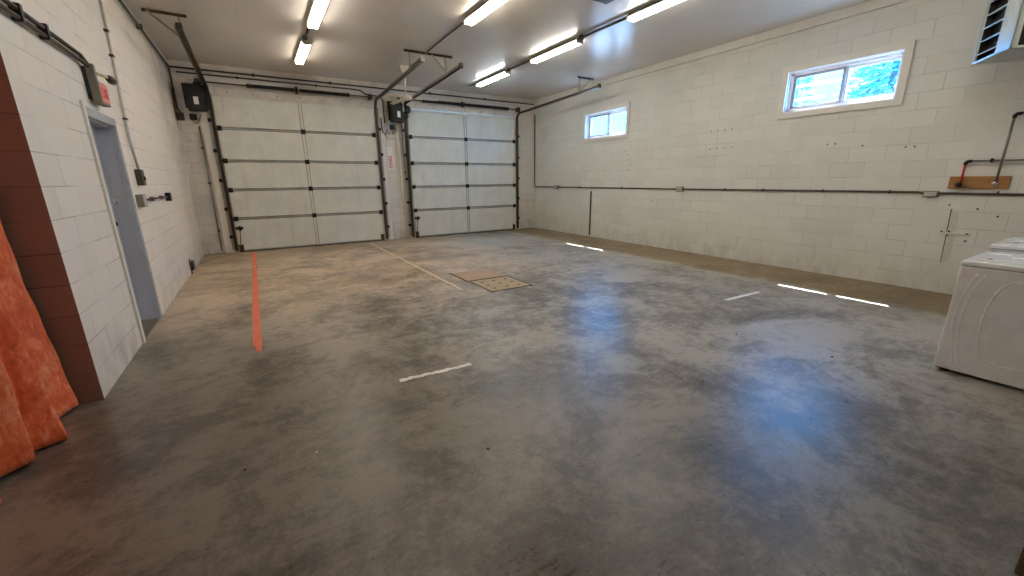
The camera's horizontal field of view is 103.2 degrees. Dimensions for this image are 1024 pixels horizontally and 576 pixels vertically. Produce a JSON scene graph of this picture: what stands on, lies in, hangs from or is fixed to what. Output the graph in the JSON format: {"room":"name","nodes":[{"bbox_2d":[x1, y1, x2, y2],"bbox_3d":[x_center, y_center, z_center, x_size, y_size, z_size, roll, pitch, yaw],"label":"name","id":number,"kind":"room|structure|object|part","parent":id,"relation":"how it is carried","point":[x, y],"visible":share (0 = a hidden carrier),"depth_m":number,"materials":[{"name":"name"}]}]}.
{"room":"garage","nodes":[
{"label":"garage","id":0,"kind":"room"},
{"bbox_2d":[0,0,204,403],"bbox_3d":[-3.282,-1.098,2.675,0.290,3.811,13.518,-9,17,-30],"label":"wall","id":1,"kind":"structure","parent":0,"point":[54,216],"depth_m":3.11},
{"bbox_2d":[0,220,78,503],"bbox_3d":[-2.493,-0.093,1.604,0.236,2.396,2.199,-9,17,-30],"label":"curtain","id":2,"kind":"object","parent":1,"relation":"hanging from","point":[35,390],"visible":1,"depth_m":2.35,"materials":[{"name":"orange fabric"}]},
{"bbox_2d":[0,0,88,67],"bbox_3d":[-1.960,-1.256,0.740,0.060,0.115,6.809,-9,17,-30],"label":"conduit","id":3,"kind":"object","parent":1,"relation":"attached to","point":[14,9],"visible":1,"depth_m":2.80,"materials":[{"name":"black metal"}]},
{"bbox_2d":[80,63,110,107],"bbox_3d":[-3.786,-1.841,3.698,0.094,0.320,0.280,-9,17,-30],"label":"exit sign","id":4,"kind":"object","parent":1,"relation":"attached to","point":[97,92],"visible":0.98,"depth_m":3.60,"materials":[{"name":"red plastic"}]},
{"bbox_3d":[-3.798,-1.830,3.657,0.029,0.270,0.210,-9,17,-30],"label":"plate","id":5,"kind":"part","parent":4,"relation":"part of","materials":[{"name":"black plastic"}]},
{"bbox_3d":[-3.752,-1.786,3.738,0.005,0.158,0.238,-9,17,-30],"label":"panel","id":6,"kind":"part","parent":4,"relation":"part of","materials":[{"name":"red plastic"}]},
{"bbox_2d":[96,72,117,84],"bbox_3d":[-3.806,-1.982,3.802,0.084,0.079,0.427,-9,17,-30],"label":"lamp","id":7,"kind":"object","parent":4,"relation":"attached to","point":[111,80],"visible":0.99,"depth_m":3.88,"materials":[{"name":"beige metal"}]},
{"bbox_3d":[-3.771,-1.953,3.720,0.028,0.043,0.243,-8,16,-25],"label":"arm","id":8,"kind":"part","parent":7,"relation":"part of","materials":[{"name":"gold metal"}]},
{"bbox_2d":[79,100,162,343],"bbox_3d":[-3.937,-0.599,3.994,0.260,2.180,0.965,-9,17,-30],"label":"door","id":9,"kind":"structure","parent":1,"relation":"in","point":[102,132],"depth_m":4.26,"materials":[{"name":"grey paint"}]},
{"bbox_3d":[-4.065,-0.884,4.139,0.093,0.064,0.064,-9,17,-30],"label":"knob","id":10,"kind":"part","parent":9,"relation":"part of","materials":[{"name":"silver metal"}]},
{"bbox_2d":[99,0,146,185],"bbox_3d":[-4.333,-2.302,4.475,0.075,2.272,0.243,-9,17,-30],"label":"conduit","id":11,"kind":"object","parent":1,"relation":"attached to","point":[139,173],"visible":1,"depth_m":4.50,"materials":[{"name":"metal"}]},
{"bbox_2d":[118,0,168,66],"bbox_3d":[-3.146,-2.868,2.320,0.068,0.068,13.348,-9,17,-30],"label":"ceiling pipe","id":12,"kind":"object","parent":1,"relation":"attached to","point":[138,26],"visible":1,"depth_m":5.88,"materials":[{"name":"metal"}]},
{"bbox_2d":[122,0,165,59],"bbox_3d":[-3.155,-2.930,2.259,0.030,0.060,13.483,-9,17,-30],"label":"trim","id":13,"kind":"structure","parent":1,"relation":"attached to","point":[122,0],"depth_m":6.26,"materials":[{"name":"grey metal"}]},
{"bbox_2d":[135,192,172,206],"bbox_3d":[-4.635,-1.171,5.297,0.066,0.140,1.890,-9,17,-30],"label":"wall outlet","id":14,"kind":"object","parent":1,"relation":"attached to","point":[141,199],"visible":1,"depth_m":4.61,"materials":[{"name":"black metal"}]},
{"bbox_2d":[188,259,195,273],"bbox_3d":[-5.501,-0.396,6.967,0.050,0.250,0.340,-9,17,-30],"label":"wall outlet","id":15,"kind":"object","parent":1,"relation":"attached to","point":[191,263],"visible":1,"depth_m":6.93,"materials":[{"name":"black metal"}]},
{"bbox_2d":[166,66,534,254],"bbox_3d":[-3.096,-3.208,10.597,9.185,3.811,0.260,-9,17,-30],"label":"wall","id":16,"kind":"structure","parent":0,"point":[191,142],"depth_m":9.75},
{"bbox_2d":[168,68,180,111],"bbox_3d":[-6.623,-3.872,7.970,0.069,0.806,0.033,-9,17,-30],"label":"pipe","id":17,"kind":"object","parent":16,"relation":"attached to","point":[172,85],"visible":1,"depth_m":7.95,"materials":[{"name":"black metal"}]},
{"bbox_2d":[175,112,184,120],"bbox_3d":[-6.623,-3.425,8.106,0.130,0.150,0.066,-9,17,-30],"label":"junction box","id":18,"kind":"object","parent":16,"relation":"attached to","point":[179,115],"visible":1,"depth_m":8.08,"materials":[{"name":"metal"}]},
{"bbox_2d":[172,79,202,132],"bbox_3d":[-6.494,-3.641,8.154,0.360,0.970,0.030,-9,17,-30],"label":"board","id":19,"kind":"object","parent":16,"relation":"attached to","point":[188,125],"visible":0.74,"depth_m":8.14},
{"bbox_2d":[181,82,208,123],"bbox_3d":[-6.294,-3.689,8.085,0.375,0.775,0.333,-9,17,-30],"label":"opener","id":20,"kind":"object","parent":19,"relation":"attached to","point":[195,98],"visible":1,"depth_m":7.96,"materials":[{"name":"black plastic"}]},
{"bbox_3d":[-6.356,-3.840,8.147,0.375,0.455,0.100,-9,17,-30],"label":"mounting plate","id":21,"kind":"part","parent":20,"relation":"part of","materials":[{"name":"black metal"}]},
{"bbox_2d":[141,8,238,250],"bbox_3d":[-5.414,-2.260,7.064,0.490,3.781,3.548,-9,17,-30],"label":"door track","id":22,"kind":"object","parent":16,"relation":"attached to","point":[180,33],"visible":0.98,"depth_m":8.31,"materials":[{"name":"metal"}]},
{"bbox_3d":[-4.844,-3.827,5.657,0.490,0.040,0.040,-9,17,-30],"label":"hanger plate","id":23,"kind":"part","parent":22,"relation":"part of","materials":[{"name":"metal"}]},
{"bbox_3d":[-5.255,-3.652,6.770,0.056,0.312,3.474,-9,17,-30],"label":"horizontal rail","id":24,"kind":"part","parent":22,"relation":"part of","materials":[{"name":"metal"}]},
{"bbox_3d":[-6.137,-2.346,8.631,0.056,3.155,0.040,-9,17,-30],"label":"vertical rail","id":25,"kind":"part","parent":22,"relation":"part of","materials":[{"name":"metal"}]},
{"bbox_2d":[198,126,222,250],"bbox_3d":[-6.369,-2.056,8.590,0.048,2.560,0.048,-9,17,-30],"label":"conduit","id":26,"kind":"object","parent":16,"relation":"attached to","point":[202,147],"visible":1,"depth_m":8.56,"materials":[{"name":"metal"}]},
{"bbox_2d":[199,86,239,252],"bbox_3d":[-6.220,-2.440,8.627,0.300,3.400,0.050,-9,17,-30],"label":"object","id":27,"kind":"object","parent":16,"relation":"attached to","point":[204,122],"visible":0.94,"depth_m":8.61,"materials":[{"name":"white paint"}]},
{"bbox_2d":[176,71,384,122],"bbox_3d":[-4.860,-4.177,9.013,3.982,0.732,0.057,-9,17,-30],"label":"ceiling pipe","id":28,"kind":"object","parent":16,"relation":"attached to","point":[236,77],"visible":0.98,"depth_m":8.85,"materials":[{"name":"metal"}]},
{"bbox_2d":[194,77,372,100],"bbox_3d":[-4.840,-4.377,8.900,3.440,0.194,0.215,-9,17,-30],"label":"shaft","id":29,"kind":"object","parent":16,"relation":"attached to","point":[297,89],"visible":1,"depth_m":8.92,"materials":[{"name":"metal"}]},
{"bbox_2d":[213,87,371,105],"bbox_3d":[-4.752,-4.258,9.083,3.140,0.128,0.054,-9,17,-30],"label":"header board","id":30,"kind":"object","parent":16,"relation":"attached to","point":[225,91],"visible":0.98,"depth_m":8.96,"materials":[{"name":"white wood"}]},
{"bbox_2d":[211,94,384,251],"bbox_3d":[-4.730,-2.603,9.455,3.330,3.260,0.091,-9,17,-30],"label":"garage door","id":31,"kind":"structure","parent":16,"relation":"in","point":[299,173],"depth_m":9.34,"materials":[{"name":"metal"}]},
{"bbox_2d":[165,59,533,103],"bbox_3d":[-3.001,-4.973,10.020,8.690,0.105,0.035,-9,17,-30],"label":"trim","id":32,"kind":"structure","parent":16,"relation":"attached to","point":[170,62],"depth_m":9.31,"materials":[{"name":"white wood"}]},
{"bbox_2d":[167,66,533,104],"bbox_3d":[-3.005,-4.896,9.998,8.580,0.054,0.054,-9,17,-30],"label":"ceiling pipe","id":33,"kind":"object","parent":16,"relation":"attached to","point":[252,74],"visible":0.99,"depth_m":9.29,"materials":[{"name":"metal"}]},
{"bbox_2d":[370,100,393,239],"bbox_3d":[-3.310,-2.926,10.346,0.290,3.400,0.050,-9,17,-30],"label":"board","id":34,"kind":"object","parent":16,"relation":"attached to","point":[379,103],"visible":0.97,"depth_m":10.34,"materials":[{"name":"white paint"}]},
{"bbox_2d":[379,114,387,134],"bbox_3d":[-3.194,-4.055,10.078,0.200,0.503,0.035,-9,17,-30],"label":"cord","id":35,"kind":"object","parent":34,"relation":"hanging from","point":[380,115],"visible":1,"depth_m":10.04,"materials":[{"name":"black plastic"}]},
{"bbox_2d":[387,147,393,168],"bbox_3d":[-3.116,-3.323,10.392,0.130,0.540,0.008,-9,17,-30],"label":"warning sign","id":36,"kind":"object","parent":16,"relation":"attached to","point":[389,149],"visible":1,"depth_m":10.39,"materials":[{"name":"white paper"}]},
{"bbox_2d":[386,129,395,139],"bbox_3d":[-3.069,-3.879,10.264,0.222,0.240,0.030,-9,17,-30],"label":"outlet plate","id":37,"kind":"object","parent":16,"relation":"attached to","point":[390,135],"visible":1,"depth_m":10.25,"materials":[{"name":"white plastic"}]},
{"bbox_2d":[387,101,410,132],"bbox_3d":[-2.806,-4.284,10.141,0.530,0.760,0.334,-9,17,-30],"label":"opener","id":38,"kind":"object","parent":16,"relation":"attached to","point":[398,112],"visible":0.84,"depth_m":9.99,"materials":[{"name":"black plastic"}]},
{"bbox_3d":[-2.941,-4.423,10.162,0.360,0.440,0.100,-9,17,-30],"label":"mounting plate","id":39,"kind":"part","parent":38,"relation":"part of","materials":[{"name":"black metal"}]},
{"bbox_2d":[374,49,428,238],"bbox_3d":[-2.333,-2.775,8.885,0.480,3.781,3.548,-9,17,-30],"label":"door track","id":40,"kind":"object","parent":16,"relation":"attached to","point":[422,59],"visible":0.99,"depth_m":9.95,"materials":[{"name":"metal"}]},
{"bbox_3d":[-3.308,-2.846,10.296,0.056,3.210,0.040,-9,17,-30],"label":"vertical rail","id":41,"kind":"part","parent":40,"relation":"part of","materials":[{"name":"metal"}]},
{"bbox_3d":[-2.427,-4.178,8.427,0.056,0.312,3.474,-9,17,-30],"label":"horizontal rail","id":42,"kind":"part","parent":40,"relation":"part of","materials":[{"name":"metal"}]},
{"bbox_3d":[-1.764,-4.342,7.477,0.480,0.040,0.040,-9,17,-30],"label":"hanger plate","id":43,"kind":"part","parent":40,"relation":"part of","materials":[{"name":"metal"}]},
{"bbox_2d":[396,123,408,236],"bbox_3d":[-2.864,-2.797,10.620,0.112,2.901,0.044,-9,17,-30],"label":"pvc pipe","id":44,"kind":"object","parent":16,"relation":"attached to","point":[396,123],"visible":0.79,"depth_m":10.59,"materials":[{"name":"white plastic"}]},
{"bbox_2d":[401,123,405,176],"bbox_3d":[-2.790,-3.542,10.462,0.042,1.320,0.041,-9,17,-30],"label":"conduit","id":45,"kind":"object","parent":16,"relation":"attached to","point":[401,123],"visible":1,"depth_m":10.45,"materials":[{"name":"metal"}]},
{"bbox_2d":[402,103,415,237],"bbox_3d":[-2.718,-3.025,10.696,0.200,3.400,0.050,-9,17,-30],"label":"board","id":46,"kind":"object","parent":16,"relation":"attached to","point":[402,103],"visible":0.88,"depth_m":10.81,"materials":[{"name":"white paint"}]},
{"bbox_2d":[401,53,462,236],"bbox_3d":[-1.933,-2.842,9.121,0.460,3.781,3.548,-9,17,-30],"label":"door track","id":47,"kind":"object","parent":16,"relation":"attached to","point":[459,66],"visible":0.88,"depth_m":10.38,"materials":[{"name":"metal"}]},
{"bbox_3d":[-2.703,-2.932,10.657,0.056,3.180,0.040,-9,17,-30],"label":"vertical rail","id":48,"kind":"part","parent":47,"relation":"part of","materials":[{"name":"metal"}]},
{"bbox_3d":[-1.821,-4.250,8.793,0.056,0.312,3.474,-9,17,-30],"label":"horizontal rail","id":49,"kind":"part","parent":47,"relation":"part of","materials":[{"name":"metal"}]},
{"bbox_3d":[-1.363,-4.409,7.713,0.460,0.040,0.040,-9,17,-30],"label":"hanger plate","id":50,"kind":"part","parent":47,"relation":"part of","materials":[{"name":"metal"}]},
{"bbox_2d":[397,97,519,111],"bbox_3d":[-1.329,-4.988,10.968,3.600,0.194,0.215,-9,17,-30],"label":"shaft","id":51,"kind":"object","parent":16,"relation":"attached to","point":[462,103],"visible":0.94,"depth_m":11.02,"materials":[{"name":"metal"}]},
{"bbox_2d":[406,103,514,116],"bbox_3d":[-1.301,-4.856,11.117,3.240,0.135,0.054,-9,17,-30],"label":"header board","id":52,"kind":"object","parent":16,"relation":"attached to","point":[411,105],"visible":0.91,"depth_m":11.02,"materials":[{"name":"white wood"}]},
{"bbox_2d":[406,110,516,237],"bbox_3d":[-1.279,-3.180,11.494,3.330,3.260,0.091,-9,17,-30],"label":"garage door","id":53,"kind":"structure","parent":16,"relation":"in","point":[462,166],"depth_m":11.40,"materials":[{"name":"white metal"}]},
{"bbox_2d":[511,113,519,228],"bbox_3d":[0.116,-3.499,12.370,0.250,3.400,0.050,-9,17,-30],"label":"board","id":54,"kind":"object","parent":16,"relation":"attached to","point":[515,113],"visible":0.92,"depth_m":12.47,"materials":[{"name":"white paint"}]},
{"bbox_2d":[516,76,601,227],"bbox_3d":[1.152,-3.358,10.944,0.480,3.781,3.548,-9,17,-30],"label":"door track","id":55,"kind":"object","parent":16,"relation":"attached to","point":[599,85],"visible":1,"depth_m":11.89,"materials":[{"name":"metal"}]},
{"bbox_3d":[0.161,-3.411,12.349,0.056,3.180,0.040,-9,17,-30],"label":"vertical rail","id":56,"kind":"part","parent":55,"relation":"part of","materials":[{"name":"metal"}]},
{"bbox_3d":[1.042,-4.729,10.484,0.056,0.312,3.474,-9,17,-30],"label":"horizontal rail","id":57,"kind":"part","parent":55,"relation":"part of","materials":[{"name":"metal"}]},
{"bbox_3d":[1.722,-4.925,9.536,0.480,0.040,0.040,-9,17,-30],"label":"hanger plate","id":58,"kind":"part","parent":55,"relation":"part of","materials":[{"name":"metal"}]},
{"bbox_2d":[124,0,869,99],"bbox_3d":[-0.730,-3.428,3.689,12.046,0.120,14.118,-9,17,-30],"label":"ceiling","id":59,"kind":"structure","parent":0,"point":[359,40],"depth_m":6.63,"materials":[{"name":"white paint"}]},
{"bbox_2d":[294,37,311,64],"bbox_3d":[-3.776,-4.248,7.315,0.176,0.100,1.404,-9,17,-30],"label":"fluorescent light","id":60,"kind":"object","parent":59,"relation":"attached to","point":[304,46],"visible":0.98,"depth_m":7.19,"materials":[{"name":"white plastic"}]},
{"bbox_2d":[303,27,308,40],"bbox_3d":[-3.222,-4.025,6.380,0.061,0.061,0.820,-9,17,-30],"label":"conduit","id":61,"kind":"object","parent":59,"relation":"attached to","point":[307,30],"visible":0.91,"depth_m":6.50,"materials":[{"name":"metal"}]},
{"bbox_2d":[306,0,329,29],"bbox_3d":[-2.615,-3.773,5.484,0.176,0.100,1.404,-9,17,-30],"label":"fluorescent light","id":62,"kind":"object","parent":59,"relation":"attached to","point":[318,8],"visible":1,"depth_m":5.58,"materials":[{"name":"white plastic"}]},
{"bbox_2d":[387,65,436,104],"bbox_3d":[-2.238,-4.325,8.623,1.161,0.654,1.128,-9,17,-30],"label":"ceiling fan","id":63,"kind":"object","parent":59,"relation":"hanging from","point":[404,68],"visible":0.91,"depth_m":8.50,"materials":[{"name":"white metal"}]},
{"bbox_3d":[-2.355,-3.900,8.218,0.129,0.043,0.500,4,16,16],"label":"blade","id":64,"kind":"part","parent":63,"relation":"part of","materials":[{"name":"beige metal"}]},
{"bbox_3d":[-2.521,-4.075,8.884,0.129,0.043,0.500,-14,20,-41],"label":"blade","id":65,"kind":"part","parent":63,"relation":"part of","materials":[{"name":"beige metal"}]},
{"bbox_3d":[-2.240,-4.042,8.586,0.250,0.120,0.250,-9,17,-30],"label":"motor","id":66,"kind":"part","parent":63,"relation":"part of","materials":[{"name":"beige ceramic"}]},
{"bbox_2d":[426,21,463,52],"bbox_3d":[-1.126,-4.147,6.737,0.030,0.035,1.831,-9,17,-29],"label":"conduit","id":67,"kind":"object","parent":59,"relation":"attached to","point":[462,23],"visible":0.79,"depth_m":6.65,"materials":[{"name":"grey metal"}]},
{"bbox_2d":[463,0,506,25],"bbox_3d":[-0.284,-3.776,5.410,0.176,0.100,1.404,-9,17,-30],"label":"fluorescent light","id":68,"kind":"object","parent":59,"relation":"attached to","point":[488,6],"visible":1,"depth_m":5.58,"materials":[{"name":"white plastic"}]},
{"bbox_2d":[476,69,510,86],"bbox_3d":[-0.454,-4.819,9.335,0.176,0.100,1.404,-9,17,-30],"label":"fluorescent light","id":69,"kind":"object","parent":59,"relation":"attached to","point":[503,73],"visible":0.92,"depth_m":9.24,"materials":[{"name":"white plastic"}]},
{"bbox_2d":[506,60,529,71],"bbox_3d":[0.144,-4.583,8.351,0.061,0.061,0.950,-9,17,-30],"label":"conduit","id":70,"kind":"object","parent":59,"relation":"attached to","point":[527,61],"visible":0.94,"depth_m":8.38,"materials":[{"name":"metal"}]},
{"bbox_2d":[530,36,582,63],"bbox_3d":[0.776,-4.315,7.397,0.176,0.100,1.404,-9,17,-30],"label":"fluorescent light","id":71,"kind":"object","parent":59,"relation":"attached to","point":[574,42],"visible":0.91,"depth_m":7.29,"materials":[{"name":"white plastic"}]},
{"bbox_2d":[578,16,626,39],"bbox_3d":[1.413,-4.064,6.351,0.068,0.068,1.100,-9,17,-30],"label":"conduit","id":72,"kind":"object","parent":59,"relation":"attached to","point":[581,37],"visible":0.95,"depth_m":6.34,"materials":[{"name":"metal"}]},
{"bbox_2d":[593,0,613,3],"bbox_3d":[1.208,-3.785,5.287,0.300,0.048,0.240,-9,17,-30],"label":"ceiling box","id":73,"kind":"object","parent":59,"relation":"attached to","point":[600,1],"visible":1,"depth_m":5.35,"materials":[{"name":"metal"}]},
{"bbox_2d":[626,0,683,22],"bbox_3d":[2.084,-3.780,5.335,0.176,0.100,1.404,-9,17,-30],"label":"fluorescent light","id":74,"kind":"object","parent":59,"relation":"attached to","point":[658,5],"visible":1,"depth_m":5.57,"materials":[{"name":"white plastic"}]},
{"bbox_2d":[971,0,1023,64],"bbox_3d":[5.204,-2.943,4.040,0.424,1.111,0.680,6,16,25],"label":"heater","id":75,"kind":"object","parent":59,"relation":"hanging from","point":[1001,35],"visible":1,"depth_m":4.25,"materials":[{"name":"white metal"}]},
{"bbox_2d":[0,228,1023,575],"bbox_3d":[-0.652,0.379,4.727,12.141,0.150,14.118,-9,17,-30],"label":"floor","id":76,"kind":"structure","parent":0,"point":[625,421],"depth_m":2.51,"materials":[{"name":"concrete"}]},
{"bbox_2d":[242,252,261,351],"bbox_3d":[-4.119,-0.101,6.363,0.262,0.003,6.510,-9,17,-30],"label":"tape","id":77,"kind":"object","parent":76,"relation":"on","point":[257,340],"visible":1,"depth_m":4.96,"materials":[{"name":"plastic"}]},
{"bbox_2d":[370,243,463,289],"bbox_3d":[-2.141,-0.555,7.996,0.056,0.002,5.430,-10,17,-31],"label":"tape","id":78,"kind":"object","parent":76,"relation":"on","point":[370,243],"depth_m":7.02,"materials":[{"name":"plastic"}]},
{"bbox_2d":[399,363,471,381],"bbox_3d":[-0.609,0.681,3.290,0.597,0.003,0.057,-8,17,-27],"label":"tape","id":79,"kind":"object","parent":76,"relation":"on","point":[467,364],"visible":1,"depth_m":3.28,"materials":[{"name":"white plastic"}]},
{"bbox_2d":[449,269,505,281],"bbox_3d":[-0.568,-0.221,6.674,0.705,0.006,0.700,-9,17,-30],"label":"pit cover","id":80,"kind":"object","parent":76,"relation":"on","point":[482,274],"visible":1,"depth_m":6.61,"materials":[{"name":"metal"}]},
{"bbox_2d":[471,276,531,291],"bbox_3d":[-0.178,-0.072,6.096,0.685,0.007,0.725,-9,17,-30],"label":"pit cover","id":81,"kind":"object","parent":76,"relation":"on","point":[506,282],"visible":1,"depth_m":6.06,"materials":[{"name":"beige metal"}]},
{"bbox_2d":[723,291,760,300],"bbox_3d":[3.028,0.103,5.327,0.726,0.003,0.066,-9,17,-28],"label":"tape","id":82,"kind":"object","parent":76,"relation":"on","point":[756,292],"visible":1,"depth_m":5.30,"materials":[{"name":"white plastic"}]},
{"bbox_2d":[933,251,1023,389],"bbox_3d":[3.885,0.168,3.005,0.728,1.055,0.768,-9,17,-30],"label":"washing machine","id":83,"kind":"object","parent":76,"relation":"on","point":[982,336],"visible":1,"depth_m":2.99,"materials":[{"name":"white metal"}]},
{"bbox_3d":[3.882,-0.160,2.918,0.728,0.036,0.768,-9,17,-30],"label":"panel","id":84,"kind":"part","parent":83,"relation":"part of","materials":[{"name":"white ceramic"}]},
{"bbox_3d":[3.853,-0.193,2.957,0.560,0.016,0.550,-9,17,-30],"label":"lid","id":85,"kind":"part","parent":83,"relation":"part of","materials":[{"name":"white metal"}]},
{"bbox_2d":[989,237,1023,253],"bbox_3d":[4.558,0.029,3.396,0.748,1.110,0.768,-9,17,-30],"label":"dryer","id":86,"kind":"object","parent":76,"relation":"on","point":[1015,245],"visible":0.12,"depth_m":3.39,"materials":[{"name":"white metal"}]},
{"bbox_3d":[4.526,-0.359,3.341,0.580,0.016,0.550,-9,17,-30],"label":"lid","id":87,"kind":"part","parent":86,"relation":"part of","materials":[{"name":"white metal"}]},
{"bbox_2d":[1014,546,1023,575],"bbox_3d":[2.370,0.955,1.472,0.670,0.352,0.560,-9,17,-30],"label":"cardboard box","id":88,"kind":"object","parent":76,"relation":"on","point":[1019,569],"visible":1,"depth_m":1.56,"materials":[{"name":"brown cardboard"}]},
{"bbox_2d":[534,0,1023,294],"bbox_3d":[4.410,-2.339,7.050,0.211,3.811,13.818,-9,17,-30],"label":"wall","id":89,"kind":"structure","parent":0,"point":[710,122],"depth_m":6.45,"materials":[{"name":"white brick"}]},
{"bbox_2d":[589,191,591,234],"bbox_3d":[2.091,-1.997,10.851,0.022,1.160,0.040,-9,17,-30],"label":"wall strip","id":90,"kind":"object","parent":89,"relation":"attached to","point":[590,191],"visible":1,"depth_m":10.85,"materials":[{"name":"metal"}]},
{"bbox_2d":[582,102,630,142],"bbox_3d":[2.334,-4.034,9.992,0.174,0.773,1.576,-9,17,-30],"label":"window","id":91,"kind":"structure","parent":89,"relation":"in","point":[587,137],"depth_m":9.97,"materials":[{"name":"white paint"}]},
{"bbox_3d":[2.193,-4.101,10.250,0.045,0.503,0.703,-9,17,-30],"label":"sliding sash","id":92,"kind":"part","parent":91,"relation":"part of","materials":[{"name":"grey plastic"}]},
{"bbox_3d":[2.374,-4.034,10.017,0.080,0.585,1.376,-9,17,-30],"label":"frame","id":93,"kind":"part","parent":91,"relation":"part of","materials":[{"name":"white plastic"}]},
{"bbox_2d":[534,0,910,104],"bbox_3d":[4.212,-4.130,6.620,0.060,0.125,13.483,-9,17,-30],"label":"trim","id":94,"kind":"structure","parent":89,"relation":"attached to","point":[872,5],"depth_m":6.85,"materials":[{"name":"white paint"}]},
{"bbox_2d":[534,115,1023,196],"bbox_3d":[3.696,-2.963,7.819,0.064,2.165,11.502,-9,17,-30],"label":"conduit","id":95,"kind":"object","parent":89,"relation":"attached to","point":[678,189],"visible":1,"depth_m":6.28,"materials":[{"name":"metal"}]},
{"bbox_2d":[776,39,915,119],"bbox_3d":[4.856,-3.006,6.013,0.174,0.776,1.579,-9,17,-30],"label":"window","id":96,"kind":"structure","parent":89,"relation":"in","point":[904,51],"depth_m":5.94,"materials":[{"name":"white paint"}]},
{"bbox_3d":[4.715,-3.074,6.272,0.045,0.506,0.704,-9,17,-30],"label":"sliding sash","id":97,"kind":"part","parent":96,"relation":"part of","materials":[{"name":"grey plastic"}]},
{"bbox_3d":[4.896,-3.007,6.038,0.080,0.588,1.379,-9,17,-30],"label":"frame","id":98,"kind":"part","parent":96,"relation":"part of","materials":[{"name":"white plastic"}]},
{"bbox_2d":[940,209,958,261],"bbox_3d":[5.645,-0.667,5.231,0.004,0.690,0.110,-9,17,-30],"label":"groove","id":99,"kind":"object","parent":89,"relation":"attached to","point":[954,218],"visible":1,"depth_m":5.22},
{"bbox_2d":[946,204,961,208],"bbox_3d":[5.618,-1.034,5.155,0.022,0.060,0.130,-9,17,-30],"label":"wall plate","id":100,"kind":"object","parent":89,"relation":"attached to","point":[949,206],"visible":1,"depth_m":5.15,"materials":[{"name":"white paint"}]},
{"bbox_2d":[940,231,970,235],"bbox_3d":[5.657,-0.693,5.184,0.022,0.065,0.270,-9,17,-30],"label":"wall plate","id":101,"kind":"object","parent":89,"relation":"attached to","point":[941,232],"visible":1,"depth_m":5.18,"materials":[{"name":"white paint"}]},
{"bbox_2d":[947,176,1011,188],"bbox_3d":[5.691,-1.287,4.952,0.030,0.148,0.507,-9,17,-30],"label":"board","id":102,"kind":"object","parent":89,"relation":"attached to","point":[969,182],"visible":1,"depth_m":4.93,"materials":[{"name":"brown wood"}]},
{"bbox_2d":[955,158,1023,187],"bbox_3d":[6.069,-1.211,4.234,0.130,0.344,1.955,-9,17,-30],"label":"pipe","id":103,"kind":"object","parent":89,"relation":"attached to","point":[959,184],"visible":1,"depth_m":4.93,"materials":[{"name":"black metal"}]},
{"bbox_2d":[955,182,962,187],"bbox_3d":[5.564,-1.279,5.045,0.105,0.068,0.060,-9,17,-30],"label":"tap","id":104,"kind":"object","parent":103,"relation":"on","point":[959,184],"depth_m":5.02,"materials":[{"name":"black metal"}]},
{"bbox_2d":[990,111,1023,186],"bbox_3d":[6.142,-1.431,4.048,0.130,0.834,1.665,-9,17,-30],"label":"pipe","id":105,"kind":"object","parent":89,"relation":"attached to","point":[993,183],"visible":1,"depth_m":4.70,"materials":[{"name":"black metal"}]},
{"bbox_2d":[990,181,997,186],"bbox_3d":[5.715,-1.232,4.802,0.105,0.068,0.060,-9,17,-30],"label":"tap","id":106,"kind":"object","parent":105,"relation":"on","point":[993,183],"depth_m":4.78,"materials":[{"name":"silver metal"}]},
{"label":"outside","id":107,"kind":"structure","parent":0,"visible":0},
{"bbox_3d":[24.999,-4.796,23.702,52.159,0.100,65.000,-9,17,-30],"label":"ground","id":108,"kind":"structure","parent":107,"visible":0},
{"bbox_2d":[794,75,820,106],"bbox_3d":[12.027,-6.387,17.690,3.683,6.320,3.577,-9,17,-30],"label":"tree","id":109,"kind":"object","parent":108,"relation":"on","point":[802,86],"visible":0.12,"depth_m":16.81,"materials":[{"name":"green plant"}]},
{"bbox_2d":[833,59,900,100],"bbox_3d":[12.395,-6.333,13.431,3.902,8.398,4.104,-9,17,-30],"label":"tree","id":110,"kind":"object","parent":108,"relation":"on","point":[891,79],"visible":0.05,"depth_m":13.25,"materials":[{"name":"green plant"}]}
]}

